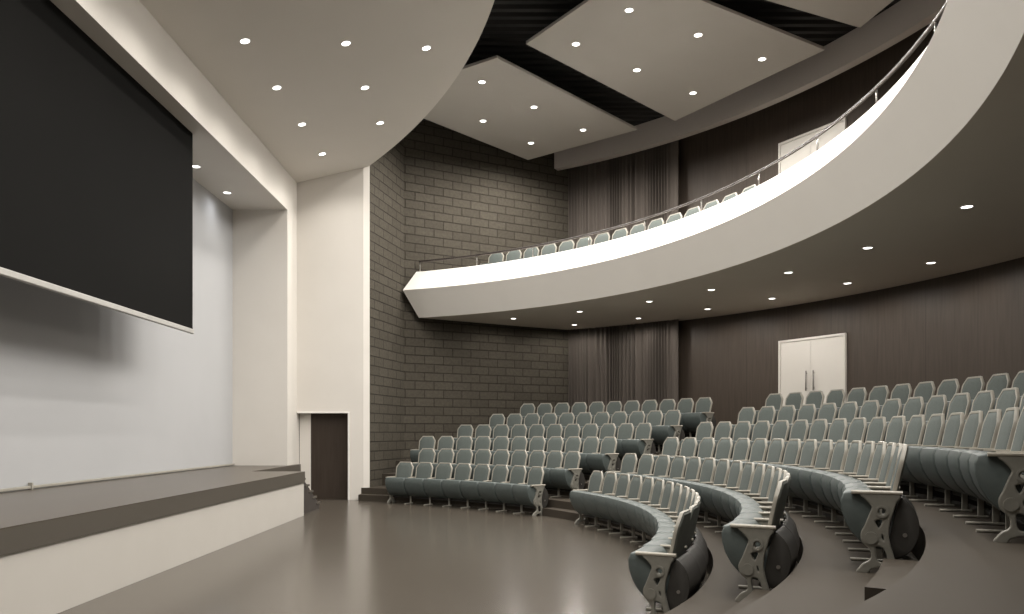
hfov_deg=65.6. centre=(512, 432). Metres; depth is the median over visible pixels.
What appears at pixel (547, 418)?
seat
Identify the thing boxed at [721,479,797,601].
seat
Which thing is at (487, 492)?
seat
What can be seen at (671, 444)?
seat
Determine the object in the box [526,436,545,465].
seat
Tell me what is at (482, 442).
seat
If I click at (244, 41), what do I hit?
recessed light
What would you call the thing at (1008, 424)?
seat
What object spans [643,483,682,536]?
seat
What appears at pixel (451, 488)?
seat
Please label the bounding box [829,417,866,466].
seat
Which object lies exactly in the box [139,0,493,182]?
ceiling
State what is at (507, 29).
ceiling
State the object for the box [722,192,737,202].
seat
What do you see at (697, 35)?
recessed light
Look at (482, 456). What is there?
seat
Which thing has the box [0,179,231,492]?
wall
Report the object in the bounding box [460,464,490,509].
seat
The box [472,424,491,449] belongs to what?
seat
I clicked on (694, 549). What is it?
seat
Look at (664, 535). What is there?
seat
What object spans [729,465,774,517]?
seat
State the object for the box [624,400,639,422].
seat
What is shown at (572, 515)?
step
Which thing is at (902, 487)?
tier
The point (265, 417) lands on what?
wall pier
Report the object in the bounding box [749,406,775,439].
seat
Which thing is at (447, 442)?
seat
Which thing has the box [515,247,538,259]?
seat
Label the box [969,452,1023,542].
seat
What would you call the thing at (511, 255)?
seat
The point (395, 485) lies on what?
seat
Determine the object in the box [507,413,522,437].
seat
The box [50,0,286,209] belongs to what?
ceiling
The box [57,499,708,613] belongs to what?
floor
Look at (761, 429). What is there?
seat
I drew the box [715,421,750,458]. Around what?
seat
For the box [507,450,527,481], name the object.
seat
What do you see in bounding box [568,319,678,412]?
curtain
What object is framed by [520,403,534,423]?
seat
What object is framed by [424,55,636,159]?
ceiling panel
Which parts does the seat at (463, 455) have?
seat, backrest, frame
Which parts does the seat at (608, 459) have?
seat, backrest, frame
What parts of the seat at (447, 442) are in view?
seat, backrest, frame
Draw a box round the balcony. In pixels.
[403,0,1023,329]
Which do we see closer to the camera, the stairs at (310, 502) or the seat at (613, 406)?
the stairs at (310, 502)
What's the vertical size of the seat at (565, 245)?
0.964 m
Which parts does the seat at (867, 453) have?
seat, armrest, backrest, frame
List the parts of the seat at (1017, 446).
seat, post, armrest, frame, backrest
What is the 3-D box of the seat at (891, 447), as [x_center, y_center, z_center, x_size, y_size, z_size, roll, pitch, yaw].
[3.272,0.570,7.264,0.541,0.964,0.560,0,0,19]
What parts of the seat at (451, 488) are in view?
seat, backrest, frame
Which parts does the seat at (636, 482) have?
seat, backrest, frame, post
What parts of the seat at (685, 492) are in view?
seat, backrest, frame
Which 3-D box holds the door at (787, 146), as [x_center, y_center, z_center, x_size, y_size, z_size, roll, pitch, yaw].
[7.136,-6.160,19.056,0.126,2.120,1.930,0,0,-31]
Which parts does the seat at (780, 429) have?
seat, backrest, frame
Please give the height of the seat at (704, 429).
0.977 m
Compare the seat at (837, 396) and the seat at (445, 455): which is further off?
the seat at (445, 455)
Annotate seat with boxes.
[385,462,414,503]
[404,462,434,504]
[410,436,435,462]
[412,448,436,476]
[423,462,453,506]
[432,448,455,477]
[434,436,453,462]
[442,463,472,507]
[451,449,473,477]
[453,425,473,449]
[453,436,473,462]
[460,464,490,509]
[470,449,491,480]
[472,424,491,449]
[472,436,491,463]
[478,464,508,511]
[480,253,503,264]
[489,414,504,437]
[489,449,509,479]
[490,424,508,449]
[490,436,509,463]
[495,465,526,513]
[498,250,521,262]
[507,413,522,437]
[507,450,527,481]
[508,424,526,450]
[508,436,527,464]
[512,466,548,515]
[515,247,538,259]
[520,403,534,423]
[524,413,539,437]
[525,450,545,482]
[526,424,545,450]
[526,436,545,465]
[533,243,556,256]
[537,403,552,423]
[541,413,556,437]
[542,451,562,496]
[544,424,563,450]
[544,436,563,466]
[549,451,584,498]
[551,240,574,253]
[554,403,569,423]
[558,413,574,437]
[562,424,580,451]
[562,436,581,466]
[567,236,591,250]
[569,470,603,526]
[571,402,586,423]
[576,412,591,437]
[579,437,599,481]
[580,424,598,451]
[582,472,616,530]
[586,437,620,474]
[589,402,604,423]
[593,412,609,437]
[594,232,609,243]
[595,473,629,533]
[598,423,615,452]
[600,411,627,438]
[603,453,637,490]
[606,401,621,422]
[606,475,642,537]
[612,228,627,239]
[616,423,633,460]
[617,411,644,438]
[617,477,653,542]
[622,423,655,461]
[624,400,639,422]
[624,454,653,480]
[627,479,664,547]
[628,509,700,613]
[630,223,645,234]
[634,410,662,452]
[635,481,673,535]
[639,455,669,481]
[641,400,657,422]
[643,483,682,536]
[643,504,706,611]
[648,218,663,229]
[649,486,689,534]
[651,455,685,483]
[651,500,708,565]
[652,410,684,452]
[652,437,678,473]
[654,489,694,531]
[656,492,701,534]
[656,496,707,550]
[659,399,675,424]
[664,457,700,487]
[666,212,682,223]
[668,437,696,477]
[677,398,693,436]
[677,458,715,522]
[680,422,713,456]
[683,397,715,437]
[684,206,700,217]
[684,437,714,479]
[689,459,729,527]
[697,421,731,457]
[699,438,732,479]
[701,460,742,532]
[703,199,719,209]
[712,462,754,520]
[714,438,749,483]
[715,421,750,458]
[721,463,765,520]
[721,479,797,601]
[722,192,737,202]
[729,438,767,466]
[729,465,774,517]
[731,407,755,438]
[733,421,769,459]
[734,476,799,589]
[735,467,781,515]
[739,470,788,514]
[739,472,796,528]
[741,184,755,193]
[743,438,784,468]
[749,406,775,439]
[751,420,789,460]
[754,393,783,423]
[762,439,800,508]
[768,405,795,440]
[768,419,808,462]
[774,392,803,422]
[774,439,817,512]
[786,419,827,463]
[786,439,832,517]
[787,404,815,440]
[794,390,823,421]
[799,440,847,522]
[806,403,836,438]
[811,440,861,528]
[814,418,847,464]
[815,389,845,418]
[821,441,875,535]
[826,401,857,438]
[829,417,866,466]
[830,441,886,542]
[836,387,866,417]
[838,442,896,551]
[840,444,919,572]
[842,443,902,561]
[845,400,879,439]
[848,417,886,448]
[857,385,888,417]
[862,416,905,448]
[863,398,901,442]
[875,415,925,497]
[878,383,911,416]
[883,397,923,441]
[900,381,935,415]
[902,395,946,443]
[902,413,944,501]
[906,412,964,506]
[920,411,983,511]
[922,379,959,414]
[922,392,970,442]
[934,409,1001,517]
[942,390,994,437]
[945,376,984,419]
[948,407,1019,525]
[959,407,1023,532]
[965,387,1019,420]
[968,373,1010,414]
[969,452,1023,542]
[983,394,1023,421]
[993,371,1023,408]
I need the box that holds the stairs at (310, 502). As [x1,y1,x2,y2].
[304,478,320,513]
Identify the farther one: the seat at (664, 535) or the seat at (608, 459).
the seat at (608, 459)
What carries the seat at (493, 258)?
on the balcony
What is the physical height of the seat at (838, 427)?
0.964 m
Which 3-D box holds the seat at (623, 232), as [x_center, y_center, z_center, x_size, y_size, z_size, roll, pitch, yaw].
[2.478,-4.432,19.056,0.541,0.964,0.560,0,0,-42]
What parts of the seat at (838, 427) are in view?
backrest, frame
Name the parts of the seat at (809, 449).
seat, backrest, frame, post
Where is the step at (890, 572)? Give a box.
[864,558,918,600]
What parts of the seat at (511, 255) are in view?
backrest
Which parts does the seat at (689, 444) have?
seat, backrest, frame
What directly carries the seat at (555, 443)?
on the tier at (825, 580)
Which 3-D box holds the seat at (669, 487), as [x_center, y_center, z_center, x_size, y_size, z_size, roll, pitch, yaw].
[2.033,1.168,11.146,0.541,0.964,0.532,0,0,-2]
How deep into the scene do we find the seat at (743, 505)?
8.03 m
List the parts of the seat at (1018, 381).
frame, backrest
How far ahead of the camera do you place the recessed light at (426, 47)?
14.38 m
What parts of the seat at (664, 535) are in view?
seat, panel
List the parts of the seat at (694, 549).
seat, armrest, panel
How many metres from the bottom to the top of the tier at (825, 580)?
0.349 m
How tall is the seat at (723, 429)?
0.964 m
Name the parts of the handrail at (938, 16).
post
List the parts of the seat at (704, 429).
seat, backrest, frame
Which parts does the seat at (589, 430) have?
backrest, frame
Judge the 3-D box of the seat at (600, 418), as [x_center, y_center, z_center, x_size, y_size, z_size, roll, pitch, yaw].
[2.090,-0.028,19.466,0.541,0.964,0.560,0,0,-44]
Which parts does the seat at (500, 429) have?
seat, backrest, frame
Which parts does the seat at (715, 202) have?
backrest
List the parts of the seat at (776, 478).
seat, armrest, backrest, frame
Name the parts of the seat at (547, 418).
backrest, frame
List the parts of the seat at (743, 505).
seat, armrest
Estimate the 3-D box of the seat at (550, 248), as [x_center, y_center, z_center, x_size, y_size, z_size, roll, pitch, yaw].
[0.859,-4.432,20.581,0.560,0.964,0.541,0,0,38]
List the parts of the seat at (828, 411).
backrest, frame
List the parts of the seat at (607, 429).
seat, backrest, frame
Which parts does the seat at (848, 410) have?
backrest, frame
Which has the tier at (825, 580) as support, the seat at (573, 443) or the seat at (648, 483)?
the seat at (573, 443)
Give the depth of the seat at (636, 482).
12.63 m
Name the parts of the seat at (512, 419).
backrest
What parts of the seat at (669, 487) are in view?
seat, backrest, frame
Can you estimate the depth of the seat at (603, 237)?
19.55 m
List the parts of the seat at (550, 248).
backrest, frame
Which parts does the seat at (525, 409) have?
backrest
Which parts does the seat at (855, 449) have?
seat, armrest, backrest, frame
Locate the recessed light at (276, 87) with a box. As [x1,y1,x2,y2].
[271,85,281,90]
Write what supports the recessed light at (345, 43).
in the ceiling at (295, 46)
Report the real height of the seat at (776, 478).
0.964 m
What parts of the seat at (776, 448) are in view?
backrest, frame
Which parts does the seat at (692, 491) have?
seat, backrest, frame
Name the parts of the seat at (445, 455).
seat, backrest, frame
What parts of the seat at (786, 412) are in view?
seat, backrest, frame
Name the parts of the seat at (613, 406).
backrest, frame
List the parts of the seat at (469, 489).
seat, backrest, frame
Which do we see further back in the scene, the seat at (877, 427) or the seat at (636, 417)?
the seat at (636, 417)
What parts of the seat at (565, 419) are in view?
backrest, frame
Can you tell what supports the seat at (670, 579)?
on the floor
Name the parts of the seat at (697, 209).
backrest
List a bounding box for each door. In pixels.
[297,412,348,499]
[778,117,846,174]
[778,333,846,405]
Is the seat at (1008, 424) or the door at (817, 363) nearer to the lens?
the seat at (1008, 424)
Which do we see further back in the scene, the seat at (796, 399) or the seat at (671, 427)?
the seat at (671, 427)
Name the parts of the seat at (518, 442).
seat, backrest, frame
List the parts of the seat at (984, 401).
backrest, frame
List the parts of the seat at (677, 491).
seat, backrest, frame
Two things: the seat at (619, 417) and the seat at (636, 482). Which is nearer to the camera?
the seat at (636, 482)
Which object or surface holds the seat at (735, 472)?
on the tier at (718, 594)
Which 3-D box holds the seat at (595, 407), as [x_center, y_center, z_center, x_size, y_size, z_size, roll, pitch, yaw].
[2.106,-0.327,20.693,0.560,0.964,0.541,0,0,42]
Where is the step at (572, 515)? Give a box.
[542,507,594,522]
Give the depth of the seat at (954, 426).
8.27 m
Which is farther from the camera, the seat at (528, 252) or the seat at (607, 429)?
the seat at (528, 252)
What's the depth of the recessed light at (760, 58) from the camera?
16.82 m
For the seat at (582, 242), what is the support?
on the balcony
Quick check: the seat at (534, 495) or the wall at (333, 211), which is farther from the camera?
the wall at (333, 211)
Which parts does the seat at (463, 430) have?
seat, backrest, frame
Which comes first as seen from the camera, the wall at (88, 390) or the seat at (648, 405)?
the wall at (88, 390)
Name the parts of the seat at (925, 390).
backrest, frame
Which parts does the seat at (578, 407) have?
backrest, frame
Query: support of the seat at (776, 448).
on the tier at (825, 580)
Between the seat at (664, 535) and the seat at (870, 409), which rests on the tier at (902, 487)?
the seat at (870, 409)
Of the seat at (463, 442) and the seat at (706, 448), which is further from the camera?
the seat at (463, 442)
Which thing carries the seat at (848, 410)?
on the tier at (902, 487)
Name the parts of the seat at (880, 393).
backrest, frame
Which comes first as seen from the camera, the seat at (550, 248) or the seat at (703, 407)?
the seat at (703, 407)
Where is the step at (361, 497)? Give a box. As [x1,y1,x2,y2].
[358,494,391,501]
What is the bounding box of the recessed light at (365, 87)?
[360,85,369,89]
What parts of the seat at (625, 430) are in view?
seat, backrest, frame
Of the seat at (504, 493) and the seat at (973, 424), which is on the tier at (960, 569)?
the seat at (973, 424)
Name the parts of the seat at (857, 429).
backrest, frame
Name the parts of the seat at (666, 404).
backrest, frame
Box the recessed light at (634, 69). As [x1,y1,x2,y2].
[632,68,640,71]
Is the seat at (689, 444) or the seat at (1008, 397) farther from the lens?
the seat at (689, 444)
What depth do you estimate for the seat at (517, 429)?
20.12 m
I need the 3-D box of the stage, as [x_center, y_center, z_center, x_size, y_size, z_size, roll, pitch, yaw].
[-5.350,1.211,10.786,2.440,0.876,17.322,0,0,0]
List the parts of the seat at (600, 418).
backrest, frame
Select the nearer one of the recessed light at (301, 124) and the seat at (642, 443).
the recessed light at (301, 124)
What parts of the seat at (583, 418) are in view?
backrest, frame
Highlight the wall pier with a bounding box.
[232,172,298,464]
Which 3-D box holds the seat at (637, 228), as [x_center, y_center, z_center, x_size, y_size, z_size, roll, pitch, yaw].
[2.838,-4.432,18.632,0.541,0.964,0.560,0,0,-39]
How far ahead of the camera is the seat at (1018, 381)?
10.40 m
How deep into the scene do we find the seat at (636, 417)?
18.70 m
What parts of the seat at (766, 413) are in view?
seat, backrest, frame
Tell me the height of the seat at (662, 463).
0.964 m
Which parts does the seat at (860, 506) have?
seat, armrest, backrest, frame, panel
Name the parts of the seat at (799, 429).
seat, backrest, frame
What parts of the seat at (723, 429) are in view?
seat, backrest, frame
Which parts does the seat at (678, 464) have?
seat, backrest, frame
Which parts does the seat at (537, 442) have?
seat, backrest, frame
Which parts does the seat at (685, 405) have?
seat, backrest, frame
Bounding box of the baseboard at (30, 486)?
[0,463,234,491]
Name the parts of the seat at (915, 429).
post, backrest, frame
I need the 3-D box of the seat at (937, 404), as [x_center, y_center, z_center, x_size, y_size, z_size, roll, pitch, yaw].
[5.617,-0.028,10.811,0.541,0.964,0.560,0,0,0]
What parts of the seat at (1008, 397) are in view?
backrest, frame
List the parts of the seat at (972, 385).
seat, backrest, frame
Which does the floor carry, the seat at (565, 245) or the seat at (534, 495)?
the seat at (534, 495)
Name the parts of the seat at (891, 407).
seat, backrest, frame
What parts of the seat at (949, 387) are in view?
backrest, frame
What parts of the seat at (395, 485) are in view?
seat, backrest, frame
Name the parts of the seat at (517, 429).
seat, backrest, frame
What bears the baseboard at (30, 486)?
attached to the wall at (88, 390)
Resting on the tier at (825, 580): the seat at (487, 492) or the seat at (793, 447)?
the seat at (793, 447)
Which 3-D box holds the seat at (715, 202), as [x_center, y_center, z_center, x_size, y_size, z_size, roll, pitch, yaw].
[4.079,-4.432,16.787,0.541,0.964,0.560,0,0,-29]
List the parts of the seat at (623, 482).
seat, backrest, frame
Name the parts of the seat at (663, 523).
seat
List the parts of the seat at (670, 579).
seat, armrest, panel, frame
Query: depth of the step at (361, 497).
19.02 m
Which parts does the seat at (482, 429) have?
seat, backrest, frame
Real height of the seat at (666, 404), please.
0.964 m
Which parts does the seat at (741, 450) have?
backrest, frame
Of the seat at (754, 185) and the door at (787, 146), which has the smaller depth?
the seat at (754, 185)
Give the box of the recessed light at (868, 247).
[861,246,873,249]
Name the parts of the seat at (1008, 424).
seat, post, armrest, backrest, frame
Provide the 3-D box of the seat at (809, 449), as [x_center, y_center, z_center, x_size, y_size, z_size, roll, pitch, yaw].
[3.829,0.570,10.665,0.541,0.964,0.560,0,0,1]
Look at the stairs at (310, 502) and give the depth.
16.48 m
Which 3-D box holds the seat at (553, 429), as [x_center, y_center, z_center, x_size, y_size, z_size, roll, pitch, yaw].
[0.932,0.271,19.341,0.560,0.964,0.541,0,0,42]
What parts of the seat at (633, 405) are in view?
backrest, frame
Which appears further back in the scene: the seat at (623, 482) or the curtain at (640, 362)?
the curtain at (640, 362)
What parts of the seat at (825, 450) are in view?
seat, post, backrest, frame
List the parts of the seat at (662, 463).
seat, backrest, frame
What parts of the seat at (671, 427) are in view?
seat, backrest, frame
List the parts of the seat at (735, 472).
seat, backrest, frame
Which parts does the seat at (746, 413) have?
seat, backrest, frame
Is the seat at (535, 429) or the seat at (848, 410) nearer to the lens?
the seat at (848, 410)
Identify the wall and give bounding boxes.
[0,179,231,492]
[297,166,369,499]
[370,121,567,486]
[679,16,1023,425]
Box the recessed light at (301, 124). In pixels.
[297,122,306,126]
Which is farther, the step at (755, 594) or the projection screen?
the projection screen
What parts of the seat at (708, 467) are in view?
seat, backrest, frame, post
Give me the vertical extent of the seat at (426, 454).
0.977 m
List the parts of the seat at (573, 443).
seat, backrest, frame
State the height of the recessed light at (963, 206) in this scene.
0.024 m
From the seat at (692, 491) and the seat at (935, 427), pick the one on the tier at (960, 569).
the seat at (935, 427)
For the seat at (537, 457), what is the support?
on the tier at (718, 594)
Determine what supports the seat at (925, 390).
on the tier
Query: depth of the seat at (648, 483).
12.10 m
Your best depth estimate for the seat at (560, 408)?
21.50 m
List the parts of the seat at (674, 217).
backrest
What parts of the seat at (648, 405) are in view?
backrest, frame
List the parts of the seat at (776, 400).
backrest, frame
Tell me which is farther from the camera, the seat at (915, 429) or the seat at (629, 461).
the seat at (629, 461)
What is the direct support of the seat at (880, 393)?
on the tier
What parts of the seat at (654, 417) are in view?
seat, backrest, frame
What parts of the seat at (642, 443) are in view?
seat, backrest, frame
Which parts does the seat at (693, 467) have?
seat, backrest, frame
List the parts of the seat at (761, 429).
seat, backrest, frame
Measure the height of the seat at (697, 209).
0.964 m
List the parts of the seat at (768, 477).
seat, armrest, backrest, frame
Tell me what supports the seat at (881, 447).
on the tier at (825, 580)
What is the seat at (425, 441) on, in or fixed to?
on the tier at (825, 580)
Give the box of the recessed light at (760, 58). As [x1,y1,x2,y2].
[757,57,766,60]
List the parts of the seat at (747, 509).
seat, armrest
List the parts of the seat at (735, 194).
backrest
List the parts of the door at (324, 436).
panel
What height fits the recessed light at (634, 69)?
0.024 m
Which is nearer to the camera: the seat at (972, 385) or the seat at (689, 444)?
the seat at (972, 385)
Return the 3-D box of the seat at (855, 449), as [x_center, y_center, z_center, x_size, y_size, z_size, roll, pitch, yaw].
[3.685,0.570,8.944,0.541,0.964,0.560,0,0,10]
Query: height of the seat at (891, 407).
0.964 m
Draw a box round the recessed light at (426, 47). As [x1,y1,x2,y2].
[421,45,431,50]
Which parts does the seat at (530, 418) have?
backrest, frame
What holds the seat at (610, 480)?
on the floor
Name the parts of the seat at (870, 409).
backrest, frame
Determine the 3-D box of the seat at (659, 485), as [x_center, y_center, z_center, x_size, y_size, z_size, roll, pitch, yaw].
[1.993,1.168,11.664,0.541,0.964,0.532,0,0,-6]
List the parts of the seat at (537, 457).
seat, backrest, frame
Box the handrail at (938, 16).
[419,0,947,271]
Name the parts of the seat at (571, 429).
backrest, frame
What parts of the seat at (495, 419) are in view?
backrest, frame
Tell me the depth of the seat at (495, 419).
21.60 m
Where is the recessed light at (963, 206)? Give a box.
[959,205,974,208]
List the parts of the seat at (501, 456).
seat, backrest, frame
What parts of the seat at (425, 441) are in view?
seat, backrest, frame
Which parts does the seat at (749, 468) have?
seat, backrest, frame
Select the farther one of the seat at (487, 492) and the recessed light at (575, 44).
the seat at (487, 492)
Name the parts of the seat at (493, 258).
backrest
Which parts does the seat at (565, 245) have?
backrest, frame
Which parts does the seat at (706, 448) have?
seat, backrest, frame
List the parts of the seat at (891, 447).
seat, armrest, backrest, frame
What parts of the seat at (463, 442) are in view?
seat, backrest, frame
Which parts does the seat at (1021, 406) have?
backrest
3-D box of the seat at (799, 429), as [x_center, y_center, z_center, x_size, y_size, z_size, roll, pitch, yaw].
[4.524,0.271,12.903,0.541,0.964,0.560,0,0,-11]
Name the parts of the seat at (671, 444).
seat, backrest, frame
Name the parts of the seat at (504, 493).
seat, backrest, frame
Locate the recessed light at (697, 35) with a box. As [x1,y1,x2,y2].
[693,32,702,37]
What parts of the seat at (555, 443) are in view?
seat, backrest, frame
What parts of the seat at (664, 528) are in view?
seat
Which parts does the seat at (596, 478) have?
seat, backrest, frame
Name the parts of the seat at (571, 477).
seat, backrest, frame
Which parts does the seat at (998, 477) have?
armrest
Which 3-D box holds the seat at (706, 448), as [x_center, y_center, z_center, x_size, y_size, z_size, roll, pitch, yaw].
[3.308,0.570,14.063,0.541,0.964,0.560,0,0,-18]
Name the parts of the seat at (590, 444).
seat, backrest, frame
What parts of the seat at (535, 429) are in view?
seat, backrest, frame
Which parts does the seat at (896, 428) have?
backrest, frame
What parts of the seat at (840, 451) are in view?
seat, post, armrest, backrest, frame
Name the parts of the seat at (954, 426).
seat, post, armrest, backrest, frame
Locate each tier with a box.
[361,486,797,613]
[382,472,917,613]
[396,460,1023,613]
[435,449,1003,512]
[685,431,714,436]
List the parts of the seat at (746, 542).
seat, armrest, panel, frame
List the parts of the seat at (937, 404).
backrest, frame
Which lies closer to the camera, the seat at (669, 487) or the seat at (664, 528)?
the seat at (664, 528)
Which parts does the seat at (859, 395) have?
backrest, frame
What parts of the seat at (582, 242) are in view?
backrest, frame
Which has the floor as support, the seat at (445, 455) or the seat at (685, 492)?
the seat at (685, 492)
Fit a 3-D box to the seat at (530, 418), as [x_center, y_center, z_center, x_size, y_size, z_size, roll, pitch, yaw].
[0.429,-0.028,20.898,0.560,0.964,0.541,0,0,36]
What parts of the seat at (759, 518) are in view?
seat, post, armrest, panel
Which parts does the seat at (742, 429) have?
seat, backrest, frame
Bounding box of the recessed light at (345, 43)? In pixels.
[340,40,351,46]
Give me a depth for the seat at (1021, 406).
8.71 m
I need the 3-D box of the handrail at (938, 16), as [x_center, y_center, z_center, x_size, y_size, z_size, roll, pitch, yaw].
[1.192,-4.542,10.786,7.535,0.325,21.980,0,0,0]
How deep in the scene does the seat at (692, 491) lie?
9.50 m
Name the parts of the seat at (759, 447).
backrest, frame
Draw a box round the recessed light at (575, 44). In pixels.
[571,42,580,46]
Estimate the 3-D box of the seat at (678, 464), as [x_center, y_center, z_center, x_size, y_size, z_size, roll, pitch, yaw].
[2.621,0.869,13.221,0.541,0.964,0.560,0,0,-15]
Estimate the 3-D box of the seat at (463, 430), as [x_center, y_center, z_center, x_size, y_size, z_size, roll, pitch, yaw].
[-1.339,0.278,20.951,0.606,0.977,0.541,0,0,28]
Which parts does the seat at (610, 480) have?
seat, backrest, frame, post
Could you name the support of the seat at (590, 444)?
on the tier at (825, 580)
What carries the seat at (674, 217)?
on the balcony
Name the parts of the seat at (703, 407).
seat, backrest, frame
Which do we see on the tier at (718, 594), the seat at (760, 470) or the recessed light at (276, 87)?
the seat at (760, 470)
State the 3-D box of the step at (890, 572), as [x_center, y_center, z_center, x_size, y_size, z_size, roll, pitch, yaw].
[2.475,0.987,5.097,0.284,0.170,1.235,0,0,30]
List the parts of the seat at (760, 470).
seat, armrest, backrest, frame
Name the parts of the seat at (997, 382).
backrest, frame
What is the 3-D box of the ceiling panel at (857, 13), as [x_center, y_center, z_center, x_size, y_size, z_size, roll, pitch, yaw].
[4.543,-7.930,12.854,5.378,0.060,4.408,0,0,-11]
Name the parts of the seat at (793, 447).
seat, backrest, frame, post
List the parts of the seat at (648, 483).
seat, backrest, post, frame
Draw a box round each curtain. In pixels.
[568,140,678,248]
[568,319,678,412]
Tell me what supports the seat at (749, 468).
on the tier at (718, 594)
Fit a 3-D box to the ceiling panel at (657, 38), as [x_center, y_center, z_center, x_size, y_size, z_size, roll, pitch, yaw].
[3.004,-7.930,16.864,5.378,0.060,4.407,0,0,-32]
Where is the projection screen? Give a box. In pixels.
[0,0,193,333]
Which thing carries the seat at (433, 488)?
on the floor
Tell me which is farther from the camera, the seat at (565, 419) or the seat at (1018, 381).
the seat at (565, 419)
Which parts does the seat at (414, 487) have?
seat, backrest, frame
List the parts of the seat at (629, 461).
seat, backrest, frame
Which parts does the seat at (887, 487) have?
seat, post, armrest, backrest, frame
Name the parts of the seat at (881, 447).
seat, armrest, backrest, frame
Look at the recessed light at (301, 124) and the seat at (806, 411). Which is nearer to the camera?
the seat at (806, 411)
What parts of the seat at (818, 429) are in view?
backrest, frame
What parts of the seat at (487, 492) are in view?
seat, backrest, frame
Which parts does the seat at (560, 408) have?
backrest, frame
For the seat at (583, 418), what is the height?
0.964 m
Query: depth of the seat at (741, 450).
12.95 m
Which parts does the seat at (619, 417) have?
backrest, frame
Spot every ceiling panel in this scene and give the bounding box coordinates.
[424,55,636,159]
[526,0,824,120]
[767,0,892,27]
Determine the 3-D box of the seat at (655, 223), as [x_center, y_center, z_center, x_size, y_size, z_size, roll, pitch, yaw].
[3.179,-4.432,18.192,0.541,0.964,0.560,0,0,-37]
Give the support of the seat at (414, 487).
on the floor
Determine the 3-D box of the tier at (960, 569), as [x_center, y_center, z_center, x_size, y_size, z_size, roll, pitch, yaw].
[3.164,0.927,10.786,12.757,0.349,27.603,0,0,0]
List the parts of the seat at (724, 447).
backrest, frame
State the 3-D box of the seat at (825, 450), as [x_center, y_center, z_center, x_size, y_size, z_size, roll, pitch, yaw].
[3.811,0.570,10.089,0.541,0.964,0.560,0,0,4]
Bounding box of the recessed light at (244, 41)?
[239,38,250,44]
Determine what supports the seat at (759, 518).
on the tier at (718, 594)
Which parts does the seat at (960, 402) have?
backrest, frame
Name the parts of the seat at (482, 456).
seat, backrest, frame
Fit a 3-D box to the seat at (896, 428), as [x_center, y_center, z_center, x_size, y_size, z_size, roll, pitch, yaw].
[4.703,0.271,10.057,0.541,0.964,0.560,0,0,4]
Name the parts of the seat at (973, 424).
seat, post, armrest, backrest, frame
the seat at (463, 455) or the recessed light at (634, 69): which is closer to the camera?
the recessed light at (634, 69)
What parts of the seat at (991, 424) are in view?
seat, post, armrest, backrest, frame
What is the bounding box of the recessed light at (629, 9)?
[624,7,633,12]
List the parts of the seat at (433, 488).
seat, backrest, frame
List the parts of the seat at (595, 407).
backrest, frame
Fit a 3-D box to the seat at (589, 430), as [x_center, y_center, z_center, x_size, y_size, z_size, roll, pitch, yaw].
[1.715,0.271,18.559,0.541,0.964,0.560,0,0,-42]
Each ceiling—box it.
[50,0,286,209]
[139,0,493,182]
[422,0,900,125]
[554,0,946,170]
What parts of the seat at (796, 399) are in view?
seat, backrest, frame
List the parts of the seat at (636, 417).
backrest, frame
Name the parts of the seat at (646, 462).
backrest, frame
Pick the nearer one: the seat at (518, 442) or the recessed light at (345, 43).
the recessed light at (345, 43)
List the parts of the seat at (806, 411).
seat, backrest, frame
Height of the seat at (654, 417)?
0.964 m
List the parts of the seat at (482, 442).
seat, backrest, frame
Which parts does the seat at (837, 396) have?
backrest, frame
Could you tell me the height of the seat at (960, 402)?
0.964 m
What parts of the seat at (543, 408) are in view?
backrest, frame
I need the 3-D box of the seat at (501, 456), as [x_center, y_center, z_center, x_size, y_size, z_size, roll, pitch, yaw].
[-0.352,0.869,18.089,0.560,0.964,0.541,0,0,42]
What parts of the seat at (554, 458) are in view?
seat, backrest, frame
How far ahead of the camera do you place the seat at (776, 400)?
16.39 m
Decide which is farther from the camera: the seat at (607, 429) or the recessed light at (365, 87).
the seat at (607, 429)
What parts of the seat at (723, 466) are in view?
seat, backrest, post, frame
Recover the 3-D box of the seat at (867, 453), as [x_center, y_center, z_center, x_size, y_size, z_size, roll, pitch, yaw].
[3.576,0.570,8.378,0.541,0.964,0.560,0,0,13]
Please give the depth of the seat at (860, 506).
5.94 m
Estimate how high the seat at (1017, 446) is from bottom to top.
0.964 m
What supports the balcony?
attached to the wall at (960, 326)
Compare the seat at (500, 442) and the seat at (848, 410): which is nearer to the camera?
the seat at (848, 410)
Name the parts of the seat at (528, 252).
backrest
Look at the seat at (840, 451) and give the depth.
9.42 m
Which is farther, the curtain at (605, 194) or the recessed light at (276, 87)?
the curtain at (605, 194)
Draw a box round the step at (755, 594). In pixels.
[723,589,770,613]
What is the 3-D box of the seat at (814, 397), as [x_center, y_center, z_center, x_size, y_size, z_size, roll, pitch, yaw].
[5.711,-0.327,15.332,0.541,0.964,0.560,0,0,-20]
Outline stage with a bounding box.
[0,464,304,613]
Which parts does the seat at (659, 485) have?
seat, backrest, frame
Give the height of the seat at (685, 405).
0.964 m
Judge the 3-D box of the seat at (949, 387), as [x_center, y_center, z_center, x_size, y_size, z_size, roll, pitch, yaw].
[6.452,-0.327,12.026,0.541,0.964,0.560,0,0,-5]
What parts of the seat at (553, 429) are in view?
backrest, frame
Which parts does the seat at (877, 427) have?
backrest, frame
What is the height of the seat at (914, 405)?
0.964 m
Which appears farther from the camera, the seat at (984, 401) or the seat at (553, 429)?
the seat at (553, 429)
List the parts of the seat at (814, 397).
backrest, frame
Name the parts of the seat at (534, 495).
seat, backrest, frame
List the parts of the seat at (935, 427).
seat, post, armrest, backrest, frame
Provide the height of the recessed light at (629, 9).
0.024 m
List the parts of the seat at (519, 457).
seat, backrest, frame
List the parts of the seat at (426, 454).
seat, backrest, frame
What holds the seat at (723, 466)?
on the tier at (718, 594)
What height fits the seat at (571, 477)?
0.977 m
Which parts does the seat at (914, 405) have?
backrest, frame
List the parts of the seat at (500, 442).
seat, backrest, frame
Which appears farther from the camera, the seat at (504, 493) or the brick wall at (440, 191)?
the brick wall at (440, 191)
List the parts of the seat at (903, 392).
backrest, frame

